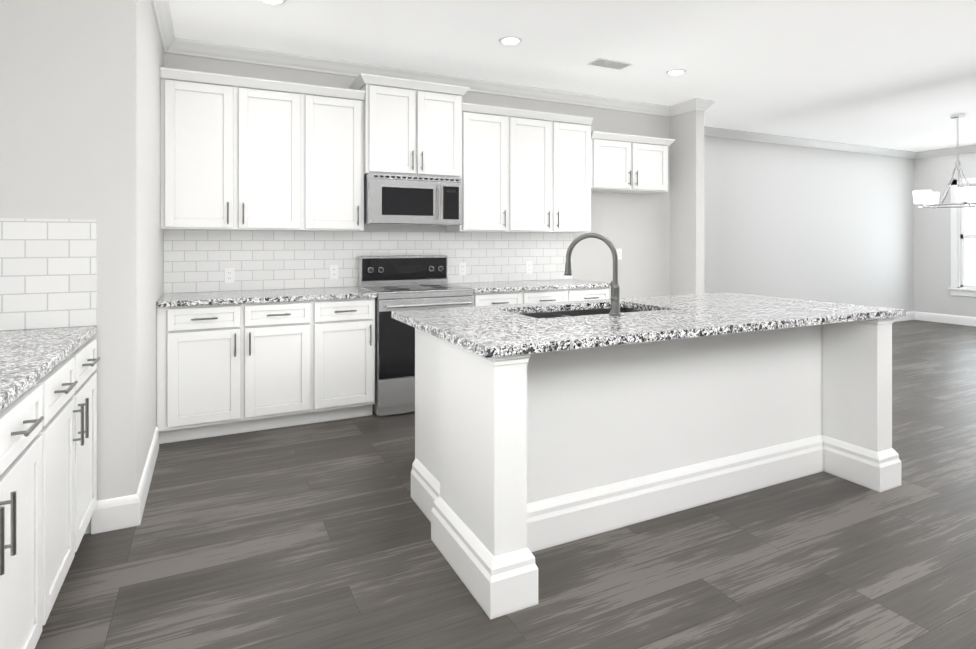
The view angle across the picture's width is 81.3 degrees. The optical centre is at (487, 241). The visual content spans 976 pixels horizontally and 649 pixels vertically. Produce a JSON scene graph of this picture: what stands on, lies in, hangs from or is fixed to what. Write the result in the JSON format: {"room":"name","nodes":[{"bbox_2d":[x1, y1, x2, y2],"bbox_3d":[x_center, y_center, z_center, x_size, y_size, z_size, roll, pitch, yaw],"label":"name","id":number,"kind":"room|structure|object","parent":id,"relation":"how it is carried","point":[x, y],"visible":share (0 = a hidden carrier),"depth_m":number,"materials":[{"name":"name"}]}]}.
{"room":"kitchen","nodes":[
{"label":"kitchen","id":0,"kind":"room"},
{"bbox_2d":[0,0,975,533],"bbox_3d":[3.561,-0.080,3.298,11.740,2.740,8.070,0,0,-26],"label":"wall","id":1,"kind":"structure","parent":0,"point":[78,108],"depth_m":5.41,"materials":[{"name":"grey paint"}]},
{"bbox_2d":[0,218,96,330],"bbox_3d":[-1.431,0.139,1.158,0.648,0.468,2.708,0,0,-26],"label":"tile backsplash","id":2,"kind":"structure","parent":1,"relation":"attached to","point":[48,273],"depth_m":2.43,"materials":[{"name":"white tile"}]},
{"bbox_2d":[128,427,158,526],"bbox_3d":[-1.829,1.221,3.048,0.036,0.138,1.066,0,0,-26],"label":"baseboard","id":3,"kind":"structure","parent":1,"relation":"attached to","point":[136,502],"depth_m":2.75,"materials":[{"name":"white wood"}]},
{"bbox_2d":[151,0,178,51],"bbox_3d":[-1.893,-1.401,3.272,0.078,0.098,1.648,0,0,-26],"label":"crown molding","id":4,"kind":"structure","parent":1,"relation":"attached to","point":[171,43],"depth_m":3.67,"materials":[{"name":"white wood"}]},
{"bbox_2d":[160,67,315,230],"bbox_3d":[-1.812,-0.617,4.147,0.988,1.071,0.323,0,0,-26],"label":"upper cabinet","id":5,"kind":"object","parent":1,"relation":"attached to","point":[241,153],"depth_m":4.00,"materials":[{"name":"white wood"}]},
{"bbox_2d":[316,85,364,230],"bbox_3d":[-1.265,-0.617,4.414,0.535,1.071,0.323,0,0,-26],"label":"upper cabinet","id":6,"kind":"object","parent":1,"relation":"attached to","point":[339,111],"depth_m":4.31,"materials":[{"name":"white wood"}]},
{"bbox_2d":[164,230,571,292],"bbox_3d":[-0.747,0.146,4.843,3.514,0.454,0.008,0,0,-26],"label":"tile backsplash","id":7,"kind":"structure","parent":1,"relation":"attached to","point":[197,260],"depth_m":4.57,"materials":[{"name":"white tile"}]},
{"bbox_2d":[224,268,233,283],"bbox_3d":[-1.937,0.260,4.252,0.070,0.114,0.007,0,0,-26],"label":"electrical outlet","id":8,"kind":"object","parent":7,"relation":"attached to","point":[228,275],"visible":1,"depth_m":4.25,"materials":[{"name":"white plastic"}]},
{"bbox_2d":[330,265,337,278],"bbox_3d":[-1.245,0.250,4.590,0.070,0.114,0.007,0,0,-26],"label":"electrical outlet","id":9,"kind":"object","parent":7,"relation":"attached to","point":[333,271],"visible":1,"depth_m":4.59,"materials":[{"name":"white plastic"}]},
{"bbox_2d":[459,263,465,274],"bbox_3d":[-0.230,0.250,5.087,0.070,0.114,0.007,0,0,-26],"label":"electrical outlet","id":10,"kind":"object","parent":7,"relation":"attached to","point":[462,268],"visible":1,"depth_m":5.08,"materials":[{"name":"white plastic"}]},
{"bbox_2d":[526,261,531,273],"bbox_3d":[0.390,0.250,5.390,0.070,0.114,0.007,0,0,-26],"label":"electrical outlet","id":11,"kind":"object","parent":7,"relation":"attached to","point":[528,266],"visible":1,"depth_m":5.39,"materials":[{"name":"white plastic"}]},
{"bbox_2d":[349,73,469,177],"bbox_3d":[-0.643,-0.896,4.669,0.898,0.748,0.412,0,0,-26],"label":"upper cabinet","id":12,"kind":"object","parent":1,"relation":"attached to","point":[413,127],"visible":1,"depth_m":4.50,"materials":[{"name":"white wood"}]},
{"bbox_2d":[364,173,460,225],"bbox_3d":[-0.637,-0.325,4.647,0.770,0.386,0.454,0,0,-26],"label":"microwave","id":13,"kind":"object","parent":12,"relation":"attached to","point":[399,200],"visible":1,"depth_m":4.47,"materials":[{"name":"silver metal"}]},
{"bbox_2d":[163,38,671,116],"bbox_3d":[-0.156,-1.401,5.095,4.800,0.098,0.078,0,0,-26],"label":"crown molding","id":14,"kind":"structure","parent":1,"relation":"attached to","point":[187,47],"depth_m":4.76,"materials":[{"name":"white wood"}]},
{"bbox_2d":[446,102,517,231],"bbox_3d":[-0.061,-0.617,5.002,0.531,1.071,0.323,0,0,-26],"label":"upper cabinet","id":15,"kind":"object","parent":1,"relation":"attached to","point":[489,180],"depth_m":4.86,"materials":[{"name":"white wood"}]},
{"bbox_2d":[518,109,592,232],"bbox_3d":[0.471,-0.617,5.263,0.957,1.071,0.323,0,0,-26],"label":"upper cabinet","id":16,"kind":"object","parent":1,"relation":"attached to","point":[523,170],"depth_m":5.15,"materials":[{"name":"white wood"}]},
{"bbox_2d":[616,249,621,259],"bbox_3d":[1.356,0.135,5.872,0.070,0.114,0.007,0,0,-26],"label":"outlet","id":17,"kind":"object","parent":1,"relation":"attached to","point":[619,252],"visible":0.9,"depth_m":5.87,"materials":[{"name":"white plastic"}]},
{"bbox_2d":[591,131,674,193],"bbox_3d":[1.364,-0.765,5.681,1.010,0.530,0.356,0,0,-26],"label":"upper cabinet","id":18,"kind":"object","parent":1,"relation":"attached to","point":[628,163],"visible":0.94,"depth_m":5.53,"materials":[{"name":"white wood"}]},
{"bbox_2d":[671,98,706,115],"bbox_3d":[2.070,-1.401,5.929,0.088,0.098,0.353,0,0,-26],"label":"crown molding","id":19,"kind":"structure","parent":1,"relation":"attached to","point":[699,104],"depth_m":5.89,"materials":[{"name":"white wood"}]},
{"bbox_2d":[707,100,715,108],"bbox_3d":[2.096,-1.401,6.293,0.098,0.098,0.983,0,0,-26],"label":"crown molding","id":20,"kind":"structure","parent":1,"relation":"attached to","point":[709,102],"depth_m":5.86,"materials":[{"name":"white wood"}]},
{"bbox_2d":[704,126,918,158],"bbox_3d":[4.383,-1.401,8.015,5.680,0.098,0.078,0,0,-26],"label":"crown molding","id":21,"kind":"structure","parent":1,"relation":"attached to","point":[708,131],"depth_m":8.06,"materials":[{"name":"white wood"}]},
{"bbox_2d":[893,311,914,321],"bbox_3d":[4.397,1.221,8.055,5.740,0.138,0.016,0,0,-26],"label":"baseboard","id":22,"kind":"structure","parent":1,"relation":"attached to","point":[909,315],"depth_m":9.23,"materials":[{"name":"white wood"}]},
{"bbox_2d":[915,311,975,326],"bbox_3d":[8.713,1.221,5.833,0.016,0.138,7.800,0,0,-26],"label":"baseboard","id":23,"kind":"structure","parent":1,"relation":"attached to","point":[923,316],"depth_m":8.92,"materials":[{"name":"white wood"}]},
{"bbox_2d":[919,145,975,157],"bbox_3d":[8.672,-1.401,5.847,0.078,0.098,7.740,0,0,-26],"label":"crown molding","id":24,"kind":"structure","parent":1,"relation":"attached to","point":[970,148],"depth_m":8.88,"materials":[{"name":"white wood"}]},
{"bbox_2d":[948,178,975,296],"bbox_3d":[7.630,-0.057,8.147,0.170,1.805,1.690,0,0,-26],"label":"window","id":25,"kind":"structure","parent":1,"relation":"in","point":[959,236],"depth_m":8.78,"materials":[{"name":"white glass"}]},
{"bbox_2d":[35,320,975,648],"bbox_3d":[3.561,1.320,3.298,11.740,0.060,8.070,0,0,-26],"label":"floor","id":26,"kind":"structure","parent":0,"point":[309,536],"depth_m":2.29,"materials":[{"name":"grey wood"}]},
{"bbox_2d":[0,367,55,648],"bbox_3d":[-1.432,0.850,1.162,0.650,0.880,1.042,0,0,-26],"label":"base cabinet","id":27,"kind":"object","parent":26,"relation":"on","point":[48,462],"depth_m":1.58,"materials":[{"name":"white wood"}]},
{"bbox_2d":[56,338,99,597],"bbox_3d":[-1.812,0.850,1.939,0.650,0.880,0.971,0,0,-26],"label":"base cabinet","id":28,"kind":"object","parent":26,"relation":"on","point":[76,378],"depth_m":2.10,"materials":[{"name":"white wood"}]},
{"bbox_2d":[0,325,96,410],"bbox_3d":[-1.430,0.391,1.159,0.652,0.035,2.708,0,0,-26],"label":"countertop","id":29,"kind":"structure","parent":28,"relation":"on","point":[29,358],"depth_m":1.92,"materials":[{"name":"stone"}]},
{"bbox_2d":[157,300,324,443],"bbox_3d":[-1.739,0.850,4.019,1.006,0.880,0.618,0,0,-26],"label":"base cabinet","id":30,"kind":"object","parent":26,"relation":"on","point":[225,369],"depth_m":3.74,"materials":[{"name":"white wood"}]},
{"bbox_2d":[156,286,376,306],"bbox_3d":[-1.563,0.391,4.091,1.386,0.035,0.644,0,0,-26],"label":"countertop","id":31,"kind":"structure","parent":30,"relation":"on","point":[230,297],"depth_m":3.90,"materials":[{"name":"stone"}]},
{"bbox_2d":[325,298,374,420],"bbox_3d":[-1.183,0.850,4.290,0.516,0.880,0.618,0,0,-26],"label":"base cabinet","id":32,"kind":"object","parent":26,"relation":"on","point":[349,323],"depth_m":4.06,"materials":[{"name":"white wood"}]},
{"bbox_2d":[358,255,473,416],"bbox_3d":[-0.577,0.706,4.533,0.762,1.168,0.694,0,0,-26],"label":"range","id":33,"kind":"object","parent":26,"relation":"on","point":[404,282],"visible":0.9,"depth_m":4.22,"materials":[{"name":"silver metal"}]},
{"bbox_2d":[473,289,576,305],"bbox_3d":[0.184,0.850,4.958,0.961,0.880,0.618,0,0,-26],"label":"base cabinet","id":34,"kind":"object","parent":26,"relation":"on","point":[507,298],"depth_m":4.68,"materials":[{"name":"white wood"}]},
{"bbox_2d":[448,279,610,292],"bbox_3d":[0.362,0.392,5.031,1.350,0.035,0.644,0,0,-26],"label":"countertop","id":35,"kind":"structure","parent":34,"relation":"on","point":[509,286],"depth_m":4.89,"materials":[{"name":"stone"}]},
{"bbox_2d":[577,287,608,300],"bbox_3d":[0.720,0.850,5.220,0.517,0.880,0.618,0,0,-26],"label":"base cabinet","id":36,"kind":"object","parent":26,"relation":"on","point":[585,293],"depth_m":4.98,"materials":[{"name":"white wood"}]},
{"bbox_2d":[411,317,900,619],"bbox_3d":[0.854,0.843,2.960,2.420,0.894,1.100,0,0,-26],"label":"kitchen island","id":37,"kind":"object","parent":26,"relation":"on","point":[519,459],"visible":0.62,"depth_m":2.64,"materials":[{"name":"white wood"}]},
{"bbox_2d":[391,292,905,357],"bbox_3d":[0.854,0.377,2.961,2.460,0.035,1.120,0,0,-26],"label":"island countertop","id":38,"kind":"structure","parent":37,"relation":"on","point":[490,331],"depth_m":2.61,"materials":[{"name":"stone"}]},
{"bbox_2d":[521,307,643,318],"bbox_3d":[0.521,0.533,3.015,0.914,0.273,0.494,0,0,-26],"label":"island sink","id":39,"kind":"object","parent":38,"relation":"in","point":[573,313],"visible":0.08,"depth_m":3.25,"materials":[{"name":"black metal"}]},
{"bbox_2d":[564,233,620,315],"bbox_3d":[0.519,0.159,2.785,0.194,0.401,0.254,0,0,-26],"label":"island faucet","id":40,"kind":"object","parent":38,"relation":"on","point":[615,299],"visible":1,"depth_m":2.74,"materials":[{"name":"silver metal"}]},
{"bbox_2d":[169,0,975,151],"bbox_3d":[3.561,-1.500,3.299,11.740,0.100,8.070,0,0,-26],"label":"ceiling","id":41,"kind":"structure","parent":0,"point":[896,74],"depth_m":4.28,"materials":[{"name":"white paint"}]},
{"bbox_2d":[259,0,286,4],"bbox_3d":[-1.293,-1.447,3.392,0.175,0.009,0.175,0,0,25],"label":"recessed light","id":42,"kind":"object","parent":41,"relation":"in","point":[273,2],"depth_m":3.42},
{"bbox_2d":[498,36,521,44],"bbox_3d":[0.162,-1.447,4.103,0.175,0.009,0.175,0,0,-35],"label":"recessed light","id":43,"kind":"object","parent":41,"relation":"in","point":[510,40],"depth_m":4.08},
{"bbox_2d":[587,58,632,69],"bbox_3d":[0.999,-1.447,4.646,0.340,0.008,0.170,0,0,-26],"label":"ceiling vent","id":44,"kind":"object","parent":41,"relation":"in","point":[608,63],"visible":1,"depth_m":4.64,"materials":[{"name":"grey metal"}]},
{"bbox_2d":[666,69,686,74],"bbox_3d":[1.614,-1.447,4.868,0.175,0.009,0.175,0,0,25],"label":"recessed light","id":45,"kind":"object","parent":41,"relation":"in","point":[675,71],"depth_m":4.86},
{"bbox_2d":[913,113,975,208],"bbox_3d":[5.415,-0.917,6.521,0.834,1.063,0.860,0,0,-26],"label":"pendant chandelier","id":46,"kind":"object","parent":41,"relation":"hanging from","point":[930,199],"visible":1,"depth_m":6.51,"materials":[{"name":"white glass"}]}
]}

